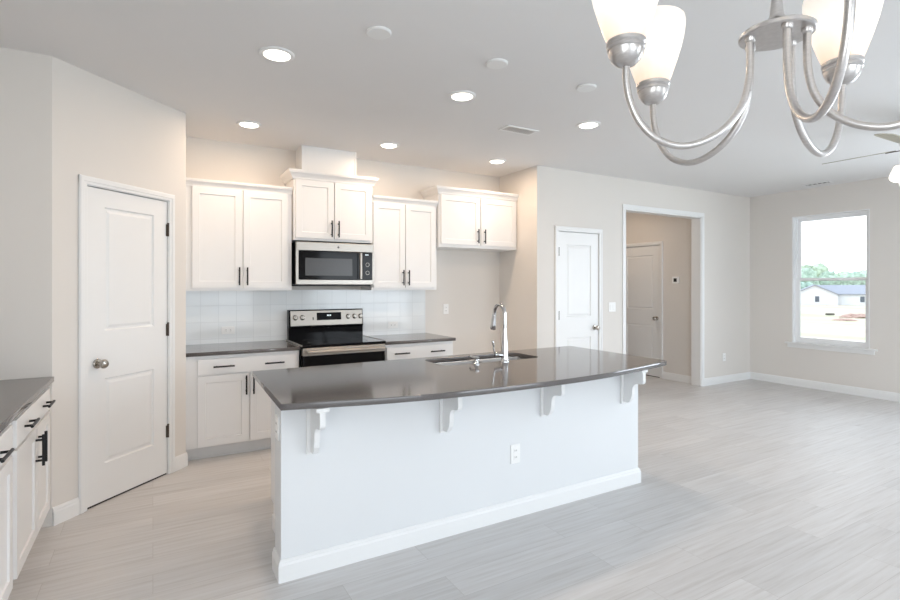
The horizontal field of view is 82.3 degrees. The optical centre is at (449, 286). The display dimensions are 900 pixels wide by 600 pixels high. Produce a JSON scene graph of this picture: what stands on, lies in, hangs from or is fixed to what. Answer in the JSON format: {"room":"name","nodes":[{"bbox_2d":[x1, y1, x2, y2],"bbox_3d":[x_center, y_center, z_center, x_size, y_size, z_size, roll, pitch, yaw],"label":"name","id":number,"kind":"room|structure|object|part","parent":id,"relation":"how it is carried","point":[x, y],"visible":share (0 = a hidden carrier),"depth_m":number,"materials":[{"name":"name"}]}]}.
{"room":"kitchen","nodes":[
{"label":"kitchen","id":0,"kind":"room"},
{"bbox_2d":[0,47,51,527],"bbox_3d":[-2.630,0.028,2.887,0.650,2.743,0.100,0,0,-30],"label":"wall","id":1,"kind":"structure","parent":0,"point":[25,77],"depth_m":2.95,"materials":[{"name":"paint"}]},
{"bbox_2d":[52,56,185,507],"bbox_3d":[-2.238,0.028,3.519,0.100,2.743,1.035,0,0,15],"label":"wall","id":2,"kind":"structure","parent":0,"point":[102,128],"depth_m":3.21,"materials":[{"name":"paint"}]},
{"bbox_2d":[52,497,78,525],"bbox_3d":[-2.297,1.347,3.079,0.014,0.106,0.156,0,0,15],"label":"baseboard","id":3,"kind":"structure","parent":2,"relation":"attached to","point":[65,511],"depth_m":3.07,"materials":[{"name":"paint"}]},
{"bbox_2d":[78,174,174,513],"bbox_3d":[-2.199,0.356,3.526,0.168,2.087,0.756,0,0,15],"label":"door","id":4,"kind":"structure","parent":2,"relation":"in","point":[126,317],"depth_m":3.48,"materials":[{"name":"paint"}]},
{"bbox_2d":[175,452,187,471],"bbox_3d":[-2.064,1.347,3.948,0.014,0.106,0.127,0,0,15],"label":"baseboard","id":5,"kind":"structure","parent":2,"relation":"attached to","point":[181,461],"depth_m":3.94,"materials":[{"name":"paint"}]},
{"bbox_2d":[186,137,499,359],"bbox_3d":[-0.961,0.028,5.505,6.160,2.743,0.120,0,0,-30],"label":"wall","id":6,"kind":"structure","parent":0,"point":[467,281],"depth_m":5.90,"materials":[{"name":"paint"}]},
{"bbox_2d":[186,177,292,290],"bbox_3d":[-1.921,-0.436,4.668,0.892,0.952,0.370,0,0,-30],"label":"upper cabinet","id":7,"kind":"object","parent":6,"relation":"attached to","point":[239,235],"visible":0.9,"depth_m":4.52,"materials":[{"name":"paint"}]},
{"bbox_3d":[-2.013,-0.416,4.457,0.394,0.860,0.019,0,0,-30],"label":"door","id":8,"kind":"part","parent":7,"relation":"part of","materials":[{"name":"paint"}]},
{"bbox_3d":[-1.848,-0.879,4.542,0.892,0.066,0.036,0,0,-30],"label":"crown moulding","id":9,"kind":"part","parent":7,"relation":"part of","materials":[{"name":"paint"}]},
{"bbox_3d":[-1.665,-0.416,4.658,0.386,0.860,0.019,0,0,-30],"label":"door","id":10,"kind":"part","parent":7,"relation":"part of","materials":[{"name":"paint"}]},
{"bbox_2d":[186,290,424,344],"bbox_3d":[-1.343,0.282,5.211,2.452,0.490,0.009,0,0,-30],"label":"tile backsplash","id":11,"kind":"structure","parent":6,"relation":"attached to","point":[255,315],"depth_m":5.02,"materials":[{"name":"white tile"}]},
{"bbox_2d":[221,326,234,333],"bbox_3d":[-2.062,0.409,4.785,0.115,0.070,0.009,0,0,-30],"label":"outlet","id":12,"kind":"object","parent":11,"relation":"attached to","point":[229,329],"visible":1,"depth_m":4.79,"materials":[{"name":"white plastic"}]},
{"bbox_2d":[388,321,397,327],"bbox_3d":[-0.621,0.421,5.617,0.115,0.070,0.009,0,0,-30],"label":"outlet","id":13,"kind":"object","parent":11,"relation":"attached to","point":[390,324],"visible":1,"depth_m":5.62,"materials":[{"name":"white plastic"}]},
{"bbox_2d":[296,145,355,174],"bbox_3d":[-1.235,-1.207,5.133,0.542,0.273,0.250,0,0,-30],"label":"duct cover","id":14,"kind":"object","parent":6,"relation":"attached to","point":[312,158],"visible":0.58,"depth_m":5.02,"materials":[{"name":"paint"}]},
{"bbox_2d":[280,168,378,243],"bbox_3d":[-1.183,-0.753,5.077,0.874,0.650,0.400,0,0,-30],"label":"upper cabinet","id":15,"kind":"object","parent":6,"relation":"attached to","point":[327,207],"visible":0.98,"depth_m":4.92,"materials":[{"name":"paint"}]},
{"bbox_3d":[-1.272,-0.722,4.850,0.358,0.542,0.019,0,0,-30],"label":"door","id":16,"kind":"part","parent":15,"relation":"part of","materials":[{"name":"paint"}]},
{"bbox_3d":[-1.185,-1.038,5.080,0.874,0.082,0.392,0,0,-30],"label":"crown moulding","id":17,"kind":"part","parent":15,"relation":"part of","materials":[{"name":"paint"}]},
{"bbox_2d":[292,241,372,285],"bbox_3d":[-1.172,-0.206,5.056,0.754,0.412,0.444,0,0,-30],"label":"microwave","id":18,"kind":"object","parent":15,"relation":"attached to","point":[313,263],"visible":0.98,"depth_m":4.88,"materials":[{"name":"silver glass"}]},
{"bbox_3d":[-1.152,-0.196,4.881,0.568,0.267,0.038,0,0,-30],"label":"door","id":19,"kind":"part","parent":18,"relation":"part of","materials":[{"name":"black glass"}]},
{"bbox_3d":[-0.868,-0.197,5.001,0.031,0.256,0.045,0,0,-30],"label":"handle","id":20,"kind":"part","parent":18,"relation":"part of","materials":[{"name":"silver metal"}]},
{"bbox_3d":[-0.819,-0.196,5.074,0.102,0.265,0.037,0,0,-30],"label":"control panel","id":21,"kind":"part","parent":18,"relation":"part of","materials":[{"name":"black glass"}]},
{"bbox_3d":[-0.950,-0.722,5.036,0.366,0.542,0.019,0,0,-30],"label":"door","id":22,"kind":"part","parent":15,"relation":"part of","materials":[{"name":"paint"}]},
{"bbox_2d":[361,195,437,289],"bbox_3d":[-0.530,-0.436,5.471,0.742,0.952,0.370,0,0,-30],"label":"upper cabinet","id":23,"kind":"object","parent":6,"relation":"attached to","point":[403,229],"visible":0.99,"depth_m":5.33,"materials":[{"name":"paint"}]},
{"bbox_3d":[-0.622,-0.416,5.260,0.348,0.860,0.019,0,0,-30],"label":"door","id":24,"kind":"part","parent":23,"relation":"part of","materials":[{"name":"paint"}]},
{"bbox_3d":[-0.479,-0.087,5.309,0.013,0.158,0.039,0,0,-30],"label":"handle","id":25,"kind":"part","parent":23,"relation":"part of","materials":[{"name":"black metal"}]},
{"bbox_3d":[-0.457,-0.879,5.345,0.742,0.066,0.036,0,0,-30],"label":"crown moulding","id":26,"kind":"part","parent":23,"relation":"part of","materials":[{"name":"paint"}]},
{"bbox_3d":[-0.310,-0.416,5.440,0.352,0.860,0.019,0,0,-30],"label":"door","id":27,"kind":"part","parent":23,"relation":"part of","materials":[{"name":"paint"}]},
{"bbox_2d":[443,304,448,313],"bbox_3d":[-0.047,0.265,5.958,0.070,0.115,0.009,0,0,-30],"label":"outlet","id":28,"kind":"object","parent":6,"relation":"attached to","point":[445,306],"visible":1,"depth_m":5.96,"materials":[{"name":"white plastic"}]},
{"bbox_2d":[420,185,518,251],"bbox_3d":[0.238,-0.748,5.897,1.091,0.650,0.400,0,0,-30],"label":"upper cabinet","id":29,"kind":"object","parent":6,"relation":"attached to","point":[466,219],"visible":0.99,"depth_m":5.74,"materials":[{"name":"paint"}]},
{"bbox_3d":[0.119,-0.721,5.653,0.498,0.530,0.019,0,0,-30],"label":"door","id":30,"kind":"part","parent":29,"relation":"part of","materials":[{"name":"paint"}]},
{"bbox_3d":[0.235,-1.034,5.902,1.091,0.076,0.388,0,0,-30],"label":"crown moulding","id":31,"kind":"part","parent":29,"relation":"part of","materials":[{"name":"paint"}]},
{"bbox_3d":[0.316,-0.555,5.734,0.013,0.158,0.039,0,0,-30],"label":"handle","id":32,"kind":"part","parent":29,"relation":"part of","materials":[{"name":"black metal"}]},
{"bbox_3d":[0.558,-0.721,5.907,0.488,0.530,0.019,0,0,-30],"label":"door","id":33,"kind":"part","parent":29,"relation":"part of","materials":[{"name":"paint"}]},
{"bbox_2d":[0,0,899,196],"bbox_3d":[1.795,-1.403,3.553,9.262,0.120,11.840,0,0,-30],"label":"ceiling","id":34,"kind":"structure","parent":0,"point":[344,88],"depth_m":3.33,"materials":[{"name":"paint"}]},
{"bbox_2d":[236,120,261,128],"bbox_3d":[-1.665,-1.333,4.264,0.196,0.022,0.196,0,0,-30],"label":"recessed light","id":35,"kind":"object","parent":34,"relation":"in","point":[243,123],"visible":1,"depth_m":4.22,"materials":[{"name":"paint"}]},
{"bbox_2d":[259,46,294,61],"bbox_3d":[-1.001,-1.333,2.978,0.196,0.022,0.196,0,0,-30],"label":"recessed light","id":36,"kind":"object","parent":34,"relation":"in","point":[272,53],"visible":1,"depth_m":2.95,"materials":[{"name":"paint"}]},
{"bbox_2d":[366,26,390,39],"bbox_3d":[-0.376,-1.337,2.722,0.132,0.013,0.132,0,0,-30],"label":"disc","id":37,"kind":"object","parent":34,"relation":"attached to","point":[375,32],"visible":1,"depth_m":2.70,"materials":[{"name":"paint"}]},
{"bbox_2d":[379,142,398,147],"bbox_3d":[-0.580,-1.333,4.896,0.196,0.022,0.196,0,0,-30],"label":"recessed light","id":38,"kind":"object","parent":34,"relation":"in","point":[384,144],"visible":1,"depth_m":4.85,"materials":[{"name":"paint"}]},
{"bbox_2d":[448,90,475,101],"bbox_3d":[0.085,-1.333,3.629,0.196,0.022,0.196,0,0,-30],"label":"recessed light","id":39,"kind":"object","parent":34,"relation":"in","point":[461,95],"visible":1,"depth_m":3.60,"materials":[{"name":"paint"}]},
{"bbox_2d":[486,58,507,68],"bbox_3d":[0.282,-1.337,3.099,0.132,0.013,0.132,0,0,-30],"label":"disc","id":40,"kind":"object","parent":34,"relation":"attached to","point":[496,63],"visible":1,"depth_m":3.08,"materials":[{"name":"paint"}]},
{"bbox_2d":[488,159,505,163],"bbox_3d":[0.504,-1.333,5.521,0.196,0.022,0.196,0,0,-30],"label":"recessed light","id":41,"kind":"object","parent":34,"relation":"in","point":[493,161],"visible":1,"depth_m":5.48,"materials":[{"name":"paint"}]},
{"bbox_2d":[498,125,538,135],"bbox_3d":[0.593,-1.340,4.424,0.330,0.008,0.145,0,0,-30],"label":"ceiling vent","id":42,"kind":"object","parent":34,"relation":"in","point":[509,128],"visible":1,"depth_m":4.42,"materials":[{"name":"metal"}]},
{"bbox_2d":[576,83,596,91],"bbox_3d":[0.922,-1.337,3.476,0.132,0.013,0.132,0,0,-30],"label":"disc","id":43,"kind":"object","parent":34,"relation":"attached to","point":[588,87],"visible":1,"depth_m":3.46,"materials":[{"name":"paint"}]},
{"bbox_2d":[576,121,600,128],"bbox_3d":[1.150,-1.333,4.278,0.196,0.022,0.196,0,0,-30],"label":"recessed light","id":44,"kind":"object","parent":34,"relation":"in","point":[586,124],"visible":1,"depth_m":4.25,"materials":[{"name":"paint"}]},
{"bbox_2d":[592,0,899,165],"bbox_3d":[0.564,-0.792,0.902,0.557,1.103,0.603,0,0,-30],"label":"chandelier","id":45,"kind":"object","parent":34,"relation":"hanging from","point":[644,38],"visible":1,"depth_m":0.91,"materials":[{"name":"silver metal"}]},
{"bbox_3d":[0.311,-0.498,0.911,0.128,0.141,0.128,0,0,-30],"label":"lamp shade","id":46,"kind":"part","parent":45,"relation":"part of","materials":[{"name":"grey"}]},
{"bbox_3d":[0.435,-0.498,1.102,0.128,0.141,0.128,0,0,-30],"label":"lamp shade","id":47,"kind":"part","parent":45,"relation":"part of","materials":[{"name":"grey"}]},
{"bbox_3d":[0.418,-0.336,0.903,0.226,0.192,0.017,0,0,4],"label":"arm","id":48,"kind":"part","parent":45,"relation":"part of","materials":[{"name":"silver metal"}]},
{"bbox_3d":[0.488,-0.336,1.014,0.017,0.192,0.218,0,0,-33],"label":"arm","id":49,"kind":"part","parent":45,"relation":"part of","materials":[{"name":"silver metal"}]},
{"bbox_3d":[0.681,-0.336,0.953,0.188,0.192,0.017,0,0,-27],"label":"arm","id":50,"kind":"part","parent":45,"relation":"part of","materials":[{"name":"silver metal"}]},
{"bbox_3d":[0.536,-0.336,0.755,0.017,0.192,0.211,0,0,12],"label":"arm","id":51,"kind":"part","parent":45,"relation":"part of","materials":[{"name":"silver metal"}]},
{"bbox_3d":[0.758,-0.498,0.995,0.128,0.141,0.128,0,0,-30],"label":"lamp shade","id":52,"kind":"part","parent":45,"relation":"part of","materials":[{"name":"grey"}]},
{"bbox_3d":[0.670,-0.337,0.798,0.210,0.192,0.017,0,0,43],"label":"arm","id":53,"kind":"part","parent":45,"relation":"part of","materials":[{"name":"silver metal"}]},
{"bbox_2d":[801,181,833,186],"bbox_3d":[4.807,-1.340,6.735,0.130,0.008,0.330,0,0,-30],"label":"ceiling vent","id":54,"kind":"object","parent":34,"relation":"in","point":[825,182],"visible":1,"depth_m":6.73,"materials":[{"name":"metal"}]},
{"bbox_2d":[824,133,899,185],"bbox_3d":[3.696,-1.078,4.058,0.986,0.530,0.986,0,0,15],"label":"ceiling fan","id":55,"kind":"object","parent":34,"relation":"hanging from","point":[894,176],"visible":1,"depth_m":4.02,"materials":[{"name":"silver metal"}]},
{"bbox_3d":[3.486,-1.101,4.415,0.132,0.006,0.507,-14,7,-30],"label":"blade","id":56,"kind":"part","parent":55,"relation":"part of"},
{"bbox_3d":[3.340,-1.101,3.849,0.507,0.006,0.132,0,12,-30],"label":"blade","id":57,"kind":"part","parent":55,"relation":"part of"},
{"bbox_3d":[3.509,-0.893,4.026,0.132,0.100,0.132,37,-36,-25],"label":"lamp shade","id":58,"kind":"part","parent":55,"relation":"part of","materials":[{"name":"white glass"}]},
{"bbox_2d":[8,375,899,599],"bbox_3d":[1.795,1.460,3.553,9.262,0.120,11.840,0,0,-30],"label":"floor","id":59,"kind":"structure","parent":0,"point":[749,489],"depth_m":2.94,"materials":[{"name":"grey wood"}]},
{"bbox_2d":[0,425,14,599],"bbox_3d":[-1.857,0.979,1.604,0.660,0.842,1.095,0,0,-30],"label":"base cabinet","id":60,"kind":"object","parent":59,"relation":"on","point":[6,436],"visible":0.93,"depth_m":2.11,"materials":[{"name":"paint"}]},
{"bbox_3d":[-1.607,0.648,1.734,0.019,0.122,1.030,0,0,-30],"label":"drawer","id":61,"kind":"part","parent":60,"relation":"part of","materials":[{"name":"paint"}]},
{"bbox_3d":[-1.709,0.648,1.969,0.039,0.013,0.158,0,0,-30],"label":"handle","id":62,"kind":"part","parent":60,"relation":"part of","materials":[{"name":"black metal"}]},
{"bbox_2d":[0,377,53,432],"bbox_3d":[-2.097,0.542,1.973,0.659,0.030,2.014,0,0,-30],"label":"countertop","id":63,"kind":"structure","parent":60,"relation":"on","point":[16,395],"depth_m":2.51,"materials":[{"name":"grey stone"}]},
{"bbox_2d":[9,388,55,579],"bbox_3d":[-2.355,0.979,2.468,0.660,0.842,0.893,0,0,-30],"label":"base cabinet","id":64,"kind":"object","parent":59,"relation":"on","point":[31,428],"visible":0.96,"depth_m":2.52,"materials":[{"name":"paint"}]},
{"bbox_3d":[-2.014,1.002,2.439,0.019,0.560,0.442,0,0,-30],"label":"door","id":65,"kind":"part","parent":64,"relation":"part of","materials":[{"name":"paint"}]},
{"bbox_3d":[-2.110,0.648,2.606,0.019,0.122,0.828,0,0,-30],"label":"drawer","id":66,"kind":"part","parent":64,"relation":"part of","materials":[{"name":"paint"}]},
{"bbox_3d":[-1.980,0.648,2.440,0.039,0.013,0.158,0,0,-30],"label":"handle","id":67,"kind":"part","parent":64,"relation":"part of","materials":[{"name":"black metal"}]},
{"bbox_3d":[-2.084,0.835,2.619,0.039,0.158,0.013,0,0,-30],"label":"handle","id":68,"kind":"part","parent":64,"relation":"part of","materials":[{"name":"black metal"}]},
{"bbox_3d":[-2.223,1.002,2.802,0.019,0.560,0.376,0,0,-30],"label":"door","id":69,"kind":"part","parent":64,"relation":"part of","materials":[{"name":"paint"}]},
{"bbox_3d":[-2.119,0.835,2.680,0.039,0.158,0.013,0,0,-30],"label":"handle","id":70,"kind":"part","parent":64,"relation":"part of","materials":[{"name":"black metal"}]},
{"bbox_3d":[-2.208,0.648,2.834,0.039,0.013,0.158,0,0,-30],"label":"handle","id":71,"kind":"part","parent":64,"relation":"part of","materials":[{"name":"black metal"}]},
{"bbox_2d":[186,350,298,460],"bbox_3d":[-1.840,0.979,4.521,0.884,0.842,0.658,0,0,-30],"label":"base cabinet","id":72,"kind":"object","parent":59,"relation":"on","point":[228,411],"visible":0.68,"depth_m":4.22,"materials":[{"name":"paint"}]},
{"bbox_3d":[-1.844,1.002,4.194,0.385,0.560,0.019,0,0,-30],"label":"door","id":73,"kind":"part","parent":72,"relation":"part of","materials":[{"name":"paint"}]},
{"bbox_3d":[-1.830,0.648,4.169,0.158,0.013,0.039,0,0,-30],"label":"handle","id":74,"kind":"part","parent":72,"relation":"part of","materials":[{"name":"black metal"}]},
{"bbox_2d":[186,340,299,356],"bbox_3d":[-1.851,0.542,4.543,0.889,0.030,0.654,0,0,-30],"label":"countertop","id":75,"kind":"structure","parent":72,"relation":"on","point":[197,350],"depth_m":4.43,"materials":[{"name":"grey stone"}]},
{"bbox_3d":[-1.673,0.648,4.293,0.780,0.122,0.019,0,0,-30],"label":"drawer","id":76,"kind":"part","parent":72,"relation":"part of","materials":[{"name":"paint"}]},
{"bbox_3d":[-1.633,0.815,4.283,0.013,0.158,0.039,0,0,-30],"label":"handle","id":77,"kind":"part","parent":72,"relation":"part of","materials":[{"name":"black metal"}]},
{"bbox_3d":[-1.502,1.002,4.392,0.385,0.560,0.019,0,0,-30],"label":"door","id":78,"kind":"part","parent":72,"relation":"part of","materials":[{"name":"paint"}]},
{"bbox_3d":[-1.488,0.648,4.367,0.158,0.013,0.039,0,0,-30],"label":"handle","id":79,"kind":"part","parent":72,"relation":"part of","materials":[{"name":"black metal"}]},
{"bbox_2d":[286,308,385,366],"bbox_3d":[-1.096,0.817,4.919,0.786,1.166,0.735,0,0,-30],"label":"range","id":80,"kind":"object","parent":59,"relation":"on","point":[323,337],"visible":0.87,"depth_m":5.00,"materials":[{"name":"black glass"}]},
{"bbox_3d":[-1.220,0.302,5.195,0.252,0.076,0.005,0,-8,-30],"label":"display panel","id":81,"kind":"part","parent":80,"relation":"part of","materials":[{"name":"black glass"}]},
{"bbox_2d":[286,335,385,347],"bbox_3d":[-1.096,0.525,4.919,0.786,0.024,0.616,0,0,-30],"label":"cooktop","id":82,"kind":"object","parent":80,"relation":"in","point":[303,341],"depth_m":4.80,"materials":[{"name":"black glass"}]},
{"bbox_3d":[-0.954,0.903,4.674,0.766,0.592,0.050,0,0,-30],"label":"oven door","id":83,"kind":"part","parent":80,"relation":"part of","materials":[{"name":"black glass"}]},
{"bbox_3d":[-0.954,0.576,4.673,0.770,0.068,0.053,0,0,-30],"label":"rail","id":84,"kind":"part","parent":80,"relation":"part of","materials":[{"name":"silver metal"}]},
{"bbox_3d":[-0.927,0.574,4.627,0.718,0.028,0.059,0,0,-30],"label":"handle","id":85,"kind":"part","parent":80,"relation":"part of","materials":[{"name":"silver metal"}]},
{"bbox_2d":[385,341,452,360],"bbox_3d":[-0.435,0.979,5.332,0.762,0.842,0.658,0,0,-30],"label":"base cabinet","id":86,"kind":"object","parent":59,"relation":"on","point":[444,348],"visible":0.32,"depth_m":5.07,"materials":[{"name":"paint"}]},
{"bbox_2d":[368,333,455,344],"bbox_3d":[-0.442,0.542,5.356,0.780,0.030,0.654,0,0,-30],"label":"countertop","id":87,"kind":"structure","parent":86,"relation":"on","point":[415,337],"depth_m":5.21,"materials":[{"name":"grey stone"}]},
{"bbox_2d":[271,357,647,583],"bbox_3d":[0.114,0.979,3.329,2.503,0.842,1.004,0,0,-30],"label":"kitchen island","id":88,"kind":"object","parent":59,"relation":"on","point":[350,484],"visible":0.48,"depth_m":2.84,"materials":[{"name":"paint"}]},
{"bbox_2d":[275,414,278,440],"bbox_3d":[-0.839,0.684,2.495,0.009,0.115,0.070,0,0,-30],"label":"outlet","id":89,"kind":"object","parent":88,"relation":"attached to","point":[276,415],"visible":1,"depth_m":2.49,"materials":[{"name":"white plastic"}]},
{"bbox_3d":[0.240,1.347,3.110,2.503,0.104,0.154,0,0,-30],"label":"baseboard","id":90,"kind":"part","parent":88,"relation":"part of","materials":[{"name":"paint"}]},
{"bbox_2d":[252,346,666,410],"bbox_3d":[0.197,0.542,3.352,2.702,0.030,1.214,0,0,-30],"label":"island countertop","id":91,"kind":"structure","parent":88,"relation":"on","point":[414,379],"depth_m":3.01,"materials":[{"name":"grey stone"}]},
{"bbox_2d":[469,355,479,364],"bbox_3d":[0.162,0.501,3.506,0.044,0.053,0.110,0,0,-30],"label":"soap dispenser","id":92,"kind":"object","parent":91,"relation":"on","point":[470,356],"visible":1,"depth_m":3.46,"materials":[{"name":"silver metal"}]},
{"bbox_2d":[436,356,527,363],"bbox_3d":[0.240,0.653,3.760,0.841,0.192,0.353,0,0,-30],"label":"sink","id":93,"kind":"object","parent":91,"relation":"in","point":[508,356],"visible":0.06,"depth_m":3.87,"materials":[{"name":"metal"}]},
{"bbox_3d":[0.059,0.653,3.655,0.423,0.192,0.353,0,0,-30],"label":"bowl","id":94,"kind":"part","parent":93,"relation":"part of","materials":[{"name":"metal"}]},
{"bbox_3d":[0.423,0.653,3.866,0.418,0.192,0.353,0,0,-30],"label":"bowl","id":95,"kind":"part","parent":93,"relation":"part of","materials":[{"name":"metal"}]},
{"bbox_2d":[490,303,508,361],"bbox_3d":[0.350,0.323,3.640,0.124,0.409,0.184,0,0,1],"label":"faucet","id":96,"kind":"object","parent":91,"relation":"on","point":[504,348],"visible":1,"depth_m":3.58,"materials":[{"name":"silver metal"}]},
{"bbox_3d":[0.330,0.435,3.570,0.089,0.117,0.030,0,0,-20],"label":"lever handle","id":97,"kind":"part","parent":96,"relation":"part of","materials":[{"name":"silver metal"}]},
{"bbox_2d":[511,443,519,463],"bbox_3d":[0.397,1.016,3.123,0.070,0.115,0.009,0,0,-30],"label":"outlet","id":98,"kind":"object","parent":88,"relation":"attached to","point":[515,449],"visible":1,"depth_m":3.12,"materials":[{"name":"white plastic"}]},
{"bbox_2d":[500,168,529,350],"bbox_3d":[0.803,0.028,6.111,0.100,2.743,0.594,0,0,-30],"label":"wall","id":99,"kind":"structure","parent":0,"point":[514,265],"depth_m":6.01,"materials":[{"name":"paint"}]},
{"bbox_2d":[530,165,749,377],"bbox_3d":[2.723,0.028,6.807,4.122,2.743,0.120,0,0,-30],"label":"wall","id":100,"kind":"structure","parent":0,"point":[558,197],"depth_m":6.39,"materials":[{"name":"paint"}]},
{"bbox_2d":[555,226,602,350],"bbox_3d":[1.506,0.356,6.052,0.750,2.087,0.168,0,0,-30],"label":"door","id":101,"kind":"structure","parent":100,"relation":"in","point":[576,254],"depth_m":6.04,"materials":[{"name":"paint"}]},
{"bbox_2d":[609,302,615,311],"bbox_3d":[1.990,0.256,6.309,0.116,0.115,0.010,0,0,-30],"label":"light switch","id":102,"kind":"object","parent":100,"relation":"attached to","point":[612,305],"visible":1,"depth_m":6.31,"materials":[{"name":"white plastic"}]},
{"bbox_2d":[622,204,703,385],"bbox_3d":[2.817,0.189,6.863,1.634,2.422,0.157,0,0,-30],"label":"trim","id":103,"kind":"structure","parent":100,"relation":"attached to","point":[697,219],"depth_m":7.19,"materials":[{"name":"paint"}]},
{"bbox_2d":[704,372,749,385],"bbox_3d":[4.050,1.347,7.495,1.135,0.106,0.014,0,0,-30],"label":"baseboard","id":104,"kind":"structure","parent":100,"relation":"attached to","point":[740,376],"depth_m":7.46,"materials":[{"name":"paint"}]},
{"bbox_2d":[626,212,690,375],"bbox_3d":[2.698,0.028,8.828,0.100,2.743,3.406,0,0,-30],"label":"wall","id":105,"kind":"structure","parent":0,"point":[675,232],"depth_m":7.63,"materials":[{"name":"paint"}]},
{"bbox_2d":[626,241,662,378],"bbox_3d":[3.025,0.356,8.189,0.168,2.087,0.874,0,0,-30],"label":"door","id":106,"kind":"structure","parent":105,"relation":"in","point":[644,261],"depth_m":8.08,"materials":[{"name":"paint"}]},
{"bbox_2d":[672,277,678,282],"bbox_3d":[3.333,-0.090,7.605,0.024,0.100,0.110,0,0,-30],"label":"thermostat","id":107,"kind":"object","parent":105,"relation":"attached to","point":[674,279],"visible":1,"depth_m":7.59,"materials":[{"name":"white plastic"}]},
{"bbox_2d":[663,372,690,383],"bbox_3d":[3.364,1.347,7.561,0.014,0.106,0.546,0,0,-30],"label":"baseboard","id":108,"kind":"structure","parent":105,"relation":"attached to","point":[666,375],"depth_m":7.58,"materials":[{"name":"paint"}]},
{"bbox_2d":[750,177,899,392],"bbox_3d":[5.702,0.028,5.889,0.120,2.743,11.700,0,0,-30],"label":"wall","id":109,"kind":"structure","parent":0,"point":[771,215],"depth_m":6.96,"materials":[{"name":"paint"}]},
{"bbox_2d":[750,372,899,401],"bbox_3d":[6.550,1.347,4.285,0.014,0.106,8.074,0,0,-30],"label":"baseboard","id":110,"kind":"structure","parent":109,"relation":"attached to","point":[878,394],"depth_m":6.86,"materials":[{"name":"paint"}]},
{"bbox_2d":[785,209,877,354],"bbox_3d":[5.093,-0.057,6.897,0.163,1.838,1.070,0,0,-30],"label":"window","id":111,"kind":"structure","parent":109,"relation":"in","point":[798,341],"depth_m":7.02,"materials":[{"name":"plastic"}]},
{"bbox_3d":[5.068,0.798,6.882,0.105,0.023,1.070,0,0,-30],"label":"sill","id":112,"kind":"part","parent":111,"relation":"part of","materials":[{"name":"paint"}]},
{"bbox_3d":[5.125,0.319,6.915,0.024,0.866,0.840,0,0,-30],"label":"sash","id":113,"kind":"part","parent":111,"relation":"part of","materials":[{"name":"glass"}]},
{"bbox_3d":[5.148,-0.507,6.928,0.024,0.866,0.840,0,0,-30],"label":"sash","id":114,"kind":"part","parent":111,"relation":"part of","materials":[{"name":"plastic"}]},
{"label":"outside","id":115,"kind":"structure","parent":0,"visible":0},
{"bbox_2d":[801,305,865,341],"bbox_3d":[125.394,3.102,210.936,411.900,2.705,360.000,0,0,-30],"label":"ground","id":116,"kind":"structure","parent":115,"point":[814,321],"depth_m":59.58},
{"bbox_2d":[801,282,812,288],"bbox_3d":[96.788,1.453,141.211,6.642,5.920,6.719,0,0,17],"label":"tree","id":117,"kind":"object","parent":116,"relation":"on","point":[803,285],"visible":0.1,"depth_m":139.09,"materials":[{"name":"green plant"}]},
{"bbox_2d":[801,268,819,284],"bbox_3d":[102.588,-0.633,149.762,10.951,10.080,9.027,0,0,-36],"label":"tree","id":118,"kind":"object","parent":116,"relation":"on","point":[806,272],"visible":0.06,"depth_m":148.72,"materials":[{"name":"green plant"}]},
{"bbox_2d":[802,263,828,276],"bbox_3d":[115.056,-1.572,165.238,8.524,11.955,11.093,0,0,-33],"label":"tree","id":119,"kind":"object","parent":116,"relation":"on","point":[820,268],"visible":0.12,"depth_m":161.13,"materials":[{"name":"green plant"}]},
{"bbox_2d":[818,270,844,284],"bbox_3d":[113.490,-0.089,152.514,8.548,9.231,10.703,0,0,-39],"label":"tree","id":120,"kind":"object","parent":116,"relation":"on","point":[827,274],"visible":0.3,"depth_m":151.41,"materials":[{"name":"green plant"}]},
{"bbox_2d":[801,285,865,305],"bbox_3d":[94.904,1.999,121.289,24.400,4.800,12.800,0,0,33],"label":"house","id":121,"kind":"structure","parent":116,"relation":"on","point":[812,294],"depth_m":119.54,"materials":[{"name":"white"}]},
{"bbox_2d":[835,271,847,276],"bbox_3d":[126.716,-0.245,167.221,9.936,9.305,8.772,0,0,2],"label":"tree","id":122,"kind":"object","parent":116,"relation":"on","point":[841,272],"visible":0.06,"depth_m":165.00,"materials":[{"name":"green plant"}]},
{"bbox_2d":[833,318,857,320],"bbox_3d":[50.640,4.449,65.993,2.733,0.674,2.694,0,0,-30],"label":"heap","id":123,"kind":"object","parent":116,"relation":"on","point":[839,319],"visible":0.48,"depth_m":65.50,"materials":[{"name":"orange soil"}]},
{"bbox_2d":[839,313,865,317],"bbox_3d":[57.142,4.454,72.039,4.234,1.314,4.342,0,0,-30],"label":"heap","id":124,"kind":"object","parent":116,"relation":"on","point":[851,315],"visible":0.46,"depth_m":71.42,"materials":[{"name":"red soil"}]},
{"bbox_2d":[840,271,865,284],"bbox_3d":[111.511,0.194,138.957,9.196,8.429,7.472,0,0,9],"label":"tree","id":125,"kind":"object","parent":116,"relation":"on","point":[862,274],"visible":0.34,"depth_m":137.93,"materials":[{"name":"green plant"}]}
]}

